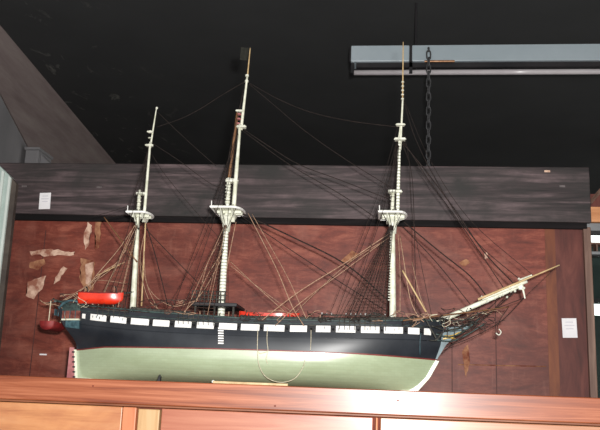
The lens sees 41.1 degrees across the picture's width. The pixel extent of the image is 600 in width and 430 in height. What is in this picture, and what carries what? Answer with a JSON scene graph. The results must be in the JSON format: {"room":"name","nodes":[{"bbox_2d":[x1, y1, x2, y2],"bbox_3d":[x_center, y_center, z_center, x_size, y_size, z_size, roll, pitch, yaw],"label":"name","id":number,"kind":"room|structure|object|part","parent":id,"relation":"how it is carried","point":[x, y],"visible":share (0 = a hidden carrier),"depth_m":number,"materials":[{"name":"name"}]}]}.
{"room":"museum","nodes":[
{"label":"museum","id":0,"kind":"room"},
{"bbox_2d":[0,96,26,162],"bbox_3d":[-1.503,0.771,3.740,0.124,3.465,5.996,3,-13,-3],"label":"wall","id":1,"kind":"structure","parent":0,"point":[12,144],"depth_m":3.82,"materials":[{"name":"grey paint"}]},
{"bbox_2d":[25,147,52,162],"bbox_3d":[-1.306,-0.241,4.074,0.142,0.166,0.178,1,-13,6],"label":"wall box","id":2,"kind":"object","parent":1,"relation":"attached to","point":[33,154],"visible":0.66,"depth_m":4.01,"materials":[{"name":"grey paint"}]},
{"bbox_2d":[0,26,115,163],"bbox_3d":[-1.429,-0.419,3.948,0.437,1.076,6.224,2,-13,0],"label":"wall","id":3,"kind":"structure","parent":0,"point":[43,120],"depth_m":4.08,"materials":[{"name":"grey paint"}]},
{"bbox_2d":[0,221,588,396],"bbox_3d":[-0.567,0.987,1.701,2.334,2.200,0.032,1,-13,6],"label":"wall","id":4,"kind":"structure","parent":0,"point":[531,355],"depth_m":1.82,"materials":[{"name":"brown wood"}]},
{"bbox_2d":[0,163,590,229],"bbox_3d":[-0.517,-0.046,1.951,2.350,0.140,0.089,1,-13,6],"label":"wooden beam","id":5,"kind":"structure","parent":4,"relation":"attached to","point":[490,197],"depth_m":1.85,"materials":[{"name":"grey paint"}]},
{"bbox_2d":[39,193,50,208],"bbox_3d":[-0.609,-0.034,1.911,0.029,0.041,0.001,1,-13,6],"label":"paper note","id":6,"kind":"object","parent":5,"relation":"attached to","point":[45,198],"visible":1,"depth_m":1.91,"materials":[{"name":"white paper"}]},
{"bbox_2d":[562,318,577,337],"bbox_3d":[0.586,0.245,1.738,0.032,0.043,0.001,1,-13,6],"label":"paper note","id":7,"kind":"object","parent":4,"relation":"attached to","point":[569,325],"visible":1,"depth_m":1.74,"materials":[{"name":"white paper"}]},
{"bbox_2d":[0,0,599,193],"bbox_3d":[0.442,-0.654,3.980,8.000,0.100,10.500,1,-13,6],"label":"ceiling","id":8,"kind":"structure","parent":0,"point":[112,63],"depth_m":3.87,"materials":[{"name":"black paint"}]},
{"bbox_2d":[349,3,599,165],"bbox_3d":[0.922,-0.295,2.885,1.499,1.055,0.099,1,-13,6],"label":"fluorescent fixture","id":9,"kind":"object","parent":8,"relation":"hanging from","point":[516,59],"depth_m":2.96,"materials":[{"name":"grey metal"}]},
{"bbox_3d":[0.442,-0.721,3.051,0.010,0.189,0.009,1,-13,6],"label":"hanger rod","id":10,"kind":"part","parent":9,"relation":"part of","materials":[{"name":"black metal"}]},
{"bbox_3d":[0.464,-0.211,2.881,0.018,0.855,0.033,-3,-14,20],"label":"hanging chain","id":11,"kind":"part","parent":9,"relation":"part of","materials":[{"name":"black metal"}]},
{"bbox_2d":[591,235,599,241],"bbox_3d":[2.124,-0.127,4.413,1.120,0.601,0.120,1,-13,6],"label":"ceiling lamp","id":12,"kind":"object","parent":8,"relation":"hanging from","point":[593,238],"visible":0.02,"depth_m":4.35,"materials":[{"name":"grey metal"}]},
{"bbox_3d":[0.313,2.559,3.237,8.000,0.100,10.500,1,-13,6],"label":"floor","id":13,"kind":"structure","parent":0,"visible":0},
{"bbox_2d":[0,375,599,429],"bbox_3d":[-0.028,1.157,1.290,2.200,1.727,0.420,1,-13,6],"label":"tall cabinet","id":14,"kind":"object","parent":13,"relation":"on","point":[26,402],"depth_m":1.28,"materials":[{"name":"brown wood"}]},
{"bbox_2d":[0,166,18,346],"bbox_3d":[-0.676,0.108,1.765,0.073,0.488,0.020,1,-13,6],"label":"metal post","id":15,"kind":"object","parent":14,"relation":"on","point":[9,186],"visible":1,"depth_m":1.78,"materials":[{"name":"metal"}]},
{"bbox_3d":[-0.685,0.109,1.770,0.055,0.488,0.012,1,-13,6],"label":"post","id":16,"kind":"part","parent":15,"relation":"part of","materials":[{"name":"metal"}]},
{"bbox_3d":[-0.730,1.096,1.176,0.827,1.618,0.020,1,-13,6],"label":"door","id":17,"kind":"part","parent":14,"relation":"part of","materials":[{"name":"brown wood"}]},
{"bbox_3d":[-0.083,0.277,1.317,0.128,0.006,0.008,1,-13,6],"label":"wooden strip","id":18,"kind":"part","parent":14,"relation":"part of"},
{"bbox_3d":[-0.085,1.106,1.106,0.341,1.618,0.020,1,-13,6],"label":"door","id":19,"kind":"part","parent":14,"relation":"part of","materials":[{"name":"brown wood"}]},
{"bbox_2d":[40,42,559,390],"bbox_3d":[-0.010,-0.018,1.545,0.992,0.688,0.183,1,-13,6],"label":"model","id":20,"kind":"object","parent":14,"relation":"on","point":[392,352],"visible":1,"depth_m":1.46},
{"bbox_3d":[-0.102,0.182,1.482,0.735,0.030,0.066,1,-13,6],"label":"rail","id":21,"kind":"part","parent":20,"relation":"part of","materials":[{"name":"green paint"}]},
{"bbox_3d":[-0.101,0.215,1.460,0.661,0.016,0.050,1,-13,6],"label":"wale moulding","id":22,"kind":"part","parent":20,"relation":"part of","materials":[{"name":"black paint"}]},
{"bbox_3d":[-0.100,0.191,1.468,0.661,0.016,0.043,1,-13,6],"label":"wale moulding","id":23,"kind":"part","parent":20,"relation":"part of","materials":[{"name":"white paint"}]},
{"bbox_3d":[0.102,0.191,1.524,0.120,0.004,0.002,1,-13,6],"label":"pin rail","id":24,"kind":"part","parent":20,"relation":"part of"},
{"bbox_3d":[0.275,0.199,1.451,0.093,0.022,0.013,8,-14,-24],"label":"head rail","id":25,"kind":"part","parent":20,"relation":"part of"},
{"bbox_3d":[0.286,0.204,1.455,0.089,0.040,0.009,6,-13,-15],"label":"head rail","id":26,"kind":"part","parent":20,"relation":"part of","materials":[{"name":"green paint"}]},
{"bbox_3d":[0.292,0.214,1.459,0.091,0.037,0.007,3,-13,-5],"label":"head rail","id":27,"kind":"part","parent":20,"relation":"part of","materials":[{"name":"green paint"}]},
{"bbox_3d":[0.301,0.181,1.460,0.097,0.030,0.007,4,-13,-9],"label":"head rail","id":28,"kind":"part","parent":20,"relation":"part of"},
{"bbox_3d":[0.571,1.115,1.034,0.955,1.618,0.020,1,-13,6],"label":"door","id":29,"kind":"part","parent":14,"relation":"part of","materials":[{"name":"brown wood"}]},
{"bbox_3d":[1.757,0.927,1.487,1.600,2.400,0.060,1,-13,6],"label":"wall","id":30,"kind":"structure","parent":0,"visible":0},
{"bbox_2d":[582,189,599,397],"bbox_3d":[0.780,1.006,1.601,0.366,2.223,0.142,1,-13,6],"label":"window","id":31,"kind":"structure","parent":30,"relation":"in","point":[591,258],"depth_m":1.75,"materials":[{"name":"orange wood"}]},
{"bbox_3d":[0.784,0.989,1.564,0.350,1.839,0.003,1,-13,6],"label":"pane","id":32,"kind":"part","parent":31,"relation":"part of","materials":[{"name":"clear glass"}]}
]}

